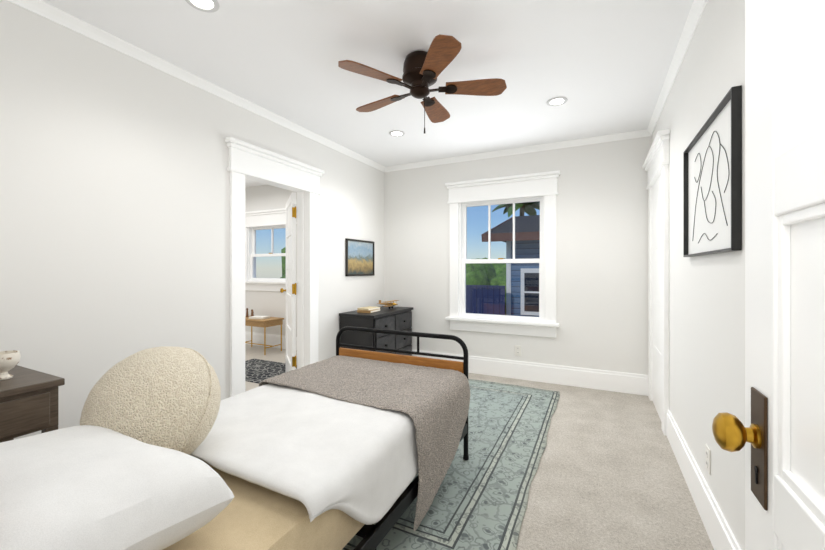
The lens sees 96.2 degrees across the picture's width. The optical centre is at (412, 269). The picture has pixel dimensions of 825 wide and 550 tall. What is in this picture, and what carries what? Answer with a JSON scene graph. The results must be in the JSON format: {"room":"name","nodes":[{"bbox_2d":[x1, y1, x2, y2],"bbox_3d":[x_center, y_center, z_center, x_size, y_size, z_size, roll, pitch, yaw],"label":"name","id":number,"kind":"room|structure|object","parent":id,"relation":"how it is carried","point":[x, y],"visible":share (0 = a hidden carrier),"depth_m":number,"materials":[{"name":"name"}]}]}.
{"room":"bedroom","nodes":[
{"label":"bedroom","id":0,"kind":"room"},
{"bbox_2d":[0,0,383,439],"bbox_3d":[-1.403,-0.060,3.080,0.140,2.600,4.300,0,0,27],"label":"wall","id":1,"kind":"structure","parent":0,"point":[114,211],"depth_m":2.22,"materials":[{"name":"white paint"}]},
{"bbox_2d":[7,0,386,171],"bbox_3d":[-1.322,-1.331,3.039,0.042,0.058,4.300,0,0,27],"label":"crown molding","id":2,"kind":"structure","parent":1,"relation":"attached to","point":[59,17],"depth_m":2.43,"materials":[{"name":"white paint"}]},
{"bbox_2d":[225,137,324,396],"bbox_3d":[-1.232,0.116,3.341,0.213,2.249,1.088,0,0,27],"label":"trim","id":3,"kind":"structure","parent":1,"relation":"attached to","point":[248,161],"depth_m":3.26,"materials":[{"name":"white paint"}]},
{"bbox_2d":[280,192,295,371],"bbox_3d":[-1.332,0.228,4.053,0.626,2.000,0.548,0,0,27],"label":"door leaf","id":4,"kind":"structure","parent":1,"relation":"in","point":[290,289],"depth_m":3.74,"materials":[{"name":"white paint"}]},
{"bbox_2d":[345,238,373,275],"bbox_3d":[-0.623,-0.135,4.456,0.024,0.430,0.580,0,0,27],"label":"landscape picture","id":5,"kind":"object","parent":1,"relation":"attached to","point":[359,257],"visible":1,"depth_m":4.43,"materials":[{"name":"paper"}]},
{"bbox_2d":[41,0,693,187],"bbox_3d":[-1.591,-1.410,3.173,6.920,0.100,4.580,0,0,27],"label":"ceiling","id":6,"kind":"structure","parent":0,"point":[602,66],"depth_m":2.39,"materials":[{"name":"white paint"}]},
{"bbox_2d":[185,0,219,12],"bbox_3d":[-1.067,-1.355,1.873,0.160,0.008,0.160,0,0,27],"label":"recessed light","id":7,"kind":"object","parent":6,"relation":"in","point":[209,6],"visible":1,"depth_m":1.90,"materials":[{"name":"white plastic"}]},
{"bbox_2d":[389,130,404,136],"bbox_3d":[-0.156,-1.355,3.698,0.160,0.008,0.160,0,0,27],"label":"recessed light","id":8,"kind":"object","parent":6,"relation":"in","point":[396,133],"visible":0.98,"depth_m":3.69,"materials":[{"name":"white plastic"}]},
{"bbox_2d":[338,34,506,133],"bbox_3d":[0.044,-1.116,2.415,1.052,0.488,1.042,0,0,27],"label":"ceiling fan","id":9,"kind":"object","parent":6,"relation":"attached to","point":[422,70],"visible":1,"depth_m":2.31,"materials":[{"name":"brown wood"}]},
{"bbox_2d":[546,97,567,105],"bbox_3d":[1.168,-1.355,2.993,0.160,0.008,0.160,0,0,27],"label":"recessed light","id":10,"kind":"object","parent":6,"relation":"in","point":[556,101],"visible":1,"depth_m":2.99,"materials":[{"name":"white plastic"}]},
{"bbox_2d":[245,136,651,374],"bbox_3d":[-0.601,-0.060,5.160,6.920,2.600,0.140,0,0,27],"label":"wall","id":11,"kind":"structure","parent":0,"point":[602,258],"depth_m":3.97,"materials":[{"name":"white paint"}]},
{"bbox_2d":[251,225,285,280],"bbox_3d":[-2.281,-0.255,5.992,0.890,0.890,0.075,0,0,27],"label":"window","id":12,"kind":"structure","parent":11,"relation":"in","point":[271,254],"depth_m":6.01,"materials":[{"name":"white paint"}]},
{"bbox_2d":[245,208,296,291],"bbox_3d":[-2.298,-0.295,5.957,1.250,1.290,0.228,0,0,27],"label":"trim","id":13,"kind":"structure","parent":11,"relation":"attached to","point":[271,217],"depth_m":5.98,"materials":[{"name":"white paint"}]},
{"bbox_2d":[245,331,296,349],"bbox_3d":[-2.046,1.139,5.790,3.430,0.203,0.022,0,0,27],"label":"baseboard","id":14,"kind":"structure","parent":11,"relation":"attached to","point":[258,338],"depth_m":5.92,"materials":[{"name":"white paint"}]},
{"bbox_2d":[462,197,542,321],"bbox_3d":[1.039,-0.115,4.337,0.950,1.390,0.075,0,0,27],"label":"window","id":15,"kind":"structure","parent":11,"relation":"in","point":[465,260],"depth_m":4.32,"materials":[{"name":"white paint"}]},
{"bbox_2d":[445,170,560,337],"bbox_3d":[1.022,-0.155,4.302,1.310,1.790,0.228,0,0,27],"label":"trim","id":16,"kind":"structure","parent":11,"relation":"attached to","point":[533,185],"depth_m":4.20,"materials":[{"name":"white paint"}]},
{"bbox_2d":[387,129,646,171],"bbox_3d":[0.965,-1.331,4.278,2.910,0.058,0.042,0,0,27],"label":"crown molding","id":17,"kind":"structure","parent":11,"relation":"attached to","point":[641,133],"depth_m":4.12,"materials":[{"name":"white paint"}]},
{"bbox_2d":[515,345,520,355],"bbox_3d":[1.192,0.920,4.183,0.072,0.116,0.008,0,0,27],"label":"electrical outlet","id":18,"kind":"object","parent":11,"relation":"attached to","point":[517,350],"visible":1,"depth_m":4.18,"materials":[{"name":"white plastic"}]},
{"bbox_2d":[412,350,647,395],"bbox_3d":[0.970,1.139,4.276,3.040,0.203,0.040,0,0,27],"label":"baseboard","id":19,"kind":"structure","parent":11,"relation":"attached to","point":[630,383],"depth_m":3.98,"materials":[{"name":"white paint"}]},
{"bbox_2d":[245,344,713,549],"bbox_3d":[-1.591,1.290,3.173,6.920,0.100,4.580,0,0,27],"label":"floor","id":20,"kind":"structure","parent":0,"point":[608,475],"depth_m":2.16,"materials":[{"name":"carpet"}]},
{"bbox_2d":[0,365,64,442],"bbox_3d":[-1.749,0.843,1.400,0.530,0.795,0.495,0,0,27],"label":"nightstand","id":21,"kind":"object","parent":20,"relation":"on","point":[28,401],"visible":0.56,"depth_m":1.43,"materials":[{"name":"brown wood"}]},
{"bbox_2d":[0,350,20,379],"bbox_3d":[-1.665,0.392,1.501,0.106,0.104,0.106,0,0,27],"label":"ceramic cup","id":22,"kind":"object","parent":21,"relation":"on","point":[9,360],"visible":1,"depth_m":1.49,"materials":[{"name":"ceramic"}]},
{"bbox_2d":[245,316,283,354],"bbox_3d":[-2.348,0.990,5.623,0.700,0.500,0.370,0,0,27],"label":"table","id":23,"kind":"object","parent":20,"relation":"on","point":[270,322],"visible":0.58,"depth_m":5.45,"materials":[{"name":"brown wood"}]},
{"bbox_2d":[246,308,269,318],"bbox_3d":[-2.383,0.670,5.602,0.456,0.138,0.225,0,0,27],"label":"books","id":24,"kind":"object","parent":23,"relation":"on","point":[256,316],"visible":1,"depth_m":5.55,"materials":[{"name":"white paper"}]},
{"bbox_2d":[245,359,296,383],"bbox_3d":[-1.794,1.236,4.492,1.250,0.008,0.750,0,0,27],"label":"area rug","id":25,"kind":"object","parent":20,"relation":"on","point":[258,371],"visible":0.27,"depth_m":4.55,"materials":[{"name":"grey fabric"}]},
{"bbox_2d":[339,306,413,355],"bbox_3d":[-0.393,0.863,4.392,0.473,0.755,0.934,0,0,27],"label":"dresser","id":26,"kind":"object","parent":20,"relation":"on","point":[395,318],"visible":0.6,"depth_m":4.07,"materials":[{"name":"black wood"}]},
{"bbox_2d":[357,306,379,312],"bbox_3d":[-0.496,0.460,4.214,0.187,0.048,0.246,0,0,27],"label":"books","id":27,"kind":"object","parent":26,"relation":"on","point":[370,309],"visible":1,"depth_m":4.13,"materials":[{"name":"brown paper"}]},
{"bbox_2d":[377,300,398,308],"bbox_3d":[-0.314,0.435,4.570,0.240,0.098,0.300,0,0,27],"label":"model","id":28,"kind":"object","parent":26,"relation":"on","point":[390,304],"visible":1,"depth_m":4.54},
{"bbox_2d":[342,379,559,549],"bbox_3d":[0.108,1.234,2.907,1.763,0.010,2.719,0,0,27],"label":"rug","id":29,"kind":"object","parent":20,"relation":"on","point":[480,501],"visible":0.38,"depth_m":2.17,"materials":[{"name":"teal fabric"}]},
{"bbox_2d":[0,326,469,549],"bbox_3d":[-0.605,0.716,1.631,1.117,1.024,2.258,0,0,27],"label":"bed","id":30,"kind":"object","parent":29,"relation":"on","point":[163,448],"visible":1,"depth_m":1.24,"materials":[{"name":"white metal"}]},
{"bbox_2d":[0,425,234,549],"bbox_3d":[-0.923,0.586,0.940,0.742,0.257,0.533,0,0,27],"label":"pillow","id":31,"kind":"object","parent":30,"relation":"on","point":[82,487],"depth_m":0.86,"materials":[{"name":"fabric"}]},
{"bbox_2d":[79,346,220,478],"bbox_3d":[-0.950,0.510,1.367,0.455,0.434,0.409,0,0,27],"label":"cushion","id":32,"kind":"object","parent":30,"relation":"on","point":[169,397],"depth_m":1.25,"materials":[{"name":"fabric"}]},
{"bbox_2d":[118,358,466,524],"bbox_3d":[-0.445,0.815,1.962,1.071,0.313,1.448,0,0,27],"label":"duvet","id":33,"kind":"object","parent":30,"relation":"on","point":[331,441],"depth_m":1.57,"materials":[{"name":"fabric"}]},
{"bbox_2d":[257,355,469,531],"bbox_3d":[-0.297,0.916,2.250,1.117,0.542,0.786,0,0,27],"label":"throw","id":34,"kind":"object","parent":30,"relation":"on","point":[432,399],"depth_m":2.03,"materials":[{"name":"grey fabric"}]},
{"bbox_2d":[652,0,744,549],"bbox_3d":[1.411,-0.060,1.598,0.140,2.600,4.440,0,0,27],"label":"wall","id":35,"kind":"structure","parent":0,"point":[706,339],"depth_m":1.78,"materials":[{"name":"white paint"}]},
{"bbox_2d":[642,130,669,435],"bbox_3d":[2.076,0.107,3.177,0.079,2.265,1.020,0,0,27],"label":"trim","id":36,"kind":"structure","parent":35,"relation":"attached to","point":[655,166],"depth_m":3.07,"materials":[{"name":"white paint"}]},
{"bbox_2d":[647,0,707,136],"bbox_3d":[1.361,-1.331,1.701,0.042,0.058,4.300,0,0,27],"label":"crown molding","id":37,"kind":"structure","parent":35,"relation":"attached to","point":[698,6],"depth_m":2.31,"materials":[{"name":"white paint"}]},
{"bbox_2d":[667,409,740,549],"bbox_3d":[1.153,1.139,1.258,0.018,0.203,3.320,0,0,27],"label":"baseboard","id":38,"kind":"structure","parent":35,"relation":"attached to","point":[718,530],"depth_m":1.83,"materials":[{"name":"white paint"}]},
{"bbox_2d":[705,444,710,474],"bbox_3d":[1.416,0.910,1.775,0.008,0.116,0.072,0,0,27],"label":"electrical outlet","id":39,"kind":"object","parent":35,"relation":"attached to","point":[708,458],"visible":0.98,"depth_m":1.76,"materials":[{"name":"white plastic"}]},
{"bbox_2d":[683,85,741,256],"bbox_3d":[1.395,-0.375,1.757,0.030,0.610,0.860,0,0,27],"label":"framed picture","id":40,"kind":"object","parent":35,"relation":"attached to","point":[712,188],"visible":1,"depth_m":1.63,"materials":[{"name":"white paper"}]},
{"bbox_3d":[-0.971,-0.060,0.384,3.320,2.600,0.140,0,0,27],"label":"wall","id":41,"kind":"structure","parent":0,"visible":0},
{"bbox_2d":[712,0,824,549],"bbox_3d":[0.385,0.213,0.245,0.151,2.030,0.782,0,0,27],"label":"entry door","id":42,"kind":"structure","parent":41,"relation":"in","point":[780,436],"depth_m":0.49,"materials":[{"name":"white paint"}]},
{"label":"outside","id":43,"kind":"structure","parent":0,"visible":0},
{"bbox_3d":[14.316,1.990,34.452,80.000,0.100,65.560,0,0,27],"label":"ground","id":44,"kind":"structure","parent":43,"visible":0},
{"bbox_2d":[281,247,285,277],"bbox_3d":[-2.705,0.217,15.820,9.374,4.198,6.599,0,0,27],"label":"trees","id":45,"kind":"object","parent":44,"relation":"on","point":[283,265],"depth_m":17.88,"materials":[{"name":"green plant"}]},
{"bbox_2d":[466,285,504,314],"bbox_3d":[-1.591,1.170,10.883,8.560,1.540,0.100,0,0,27],"label":"fence","id":46,"kind":"object","parent":44,"relation":"on","point":[485,299],"depth_m":9.16,"materials":[{"name":"blue wood"}]},
{"bbox_2d":[466,257,505,313],"bbox_3d":[3.571,0.851,20.846,9.720,3.240,10.804,0,0,27],"label":"trees","id":47,"kind":"object","parent":44,"relation":"on","point":[487,268],"depth_m":16.21,"materials":[{"name":"green plant"}]},
{"bbox_2d":[481,215,539,316],"bbox_3d":[7.604,0.076,10.327,9.385,3.727,7.830,0,0,27],"label":"house","id":48,"kind":"structure","parent":44,"relation":"on","point":[525,276],"depth_m":9.03,"materials":[{"name":"blue"}]},
{"bbox_2d":[492,201,539,216],"bbox_3d":[7.385,-1.530,25.191,4.168,6.958,4.323,0,0,27],"label":"palm tree","id":49,"kind":"object","parent":44,"relation":"on","point":[530,208],"depth_m":25.52,"materials":[{"name":"green plant"}]}
]}

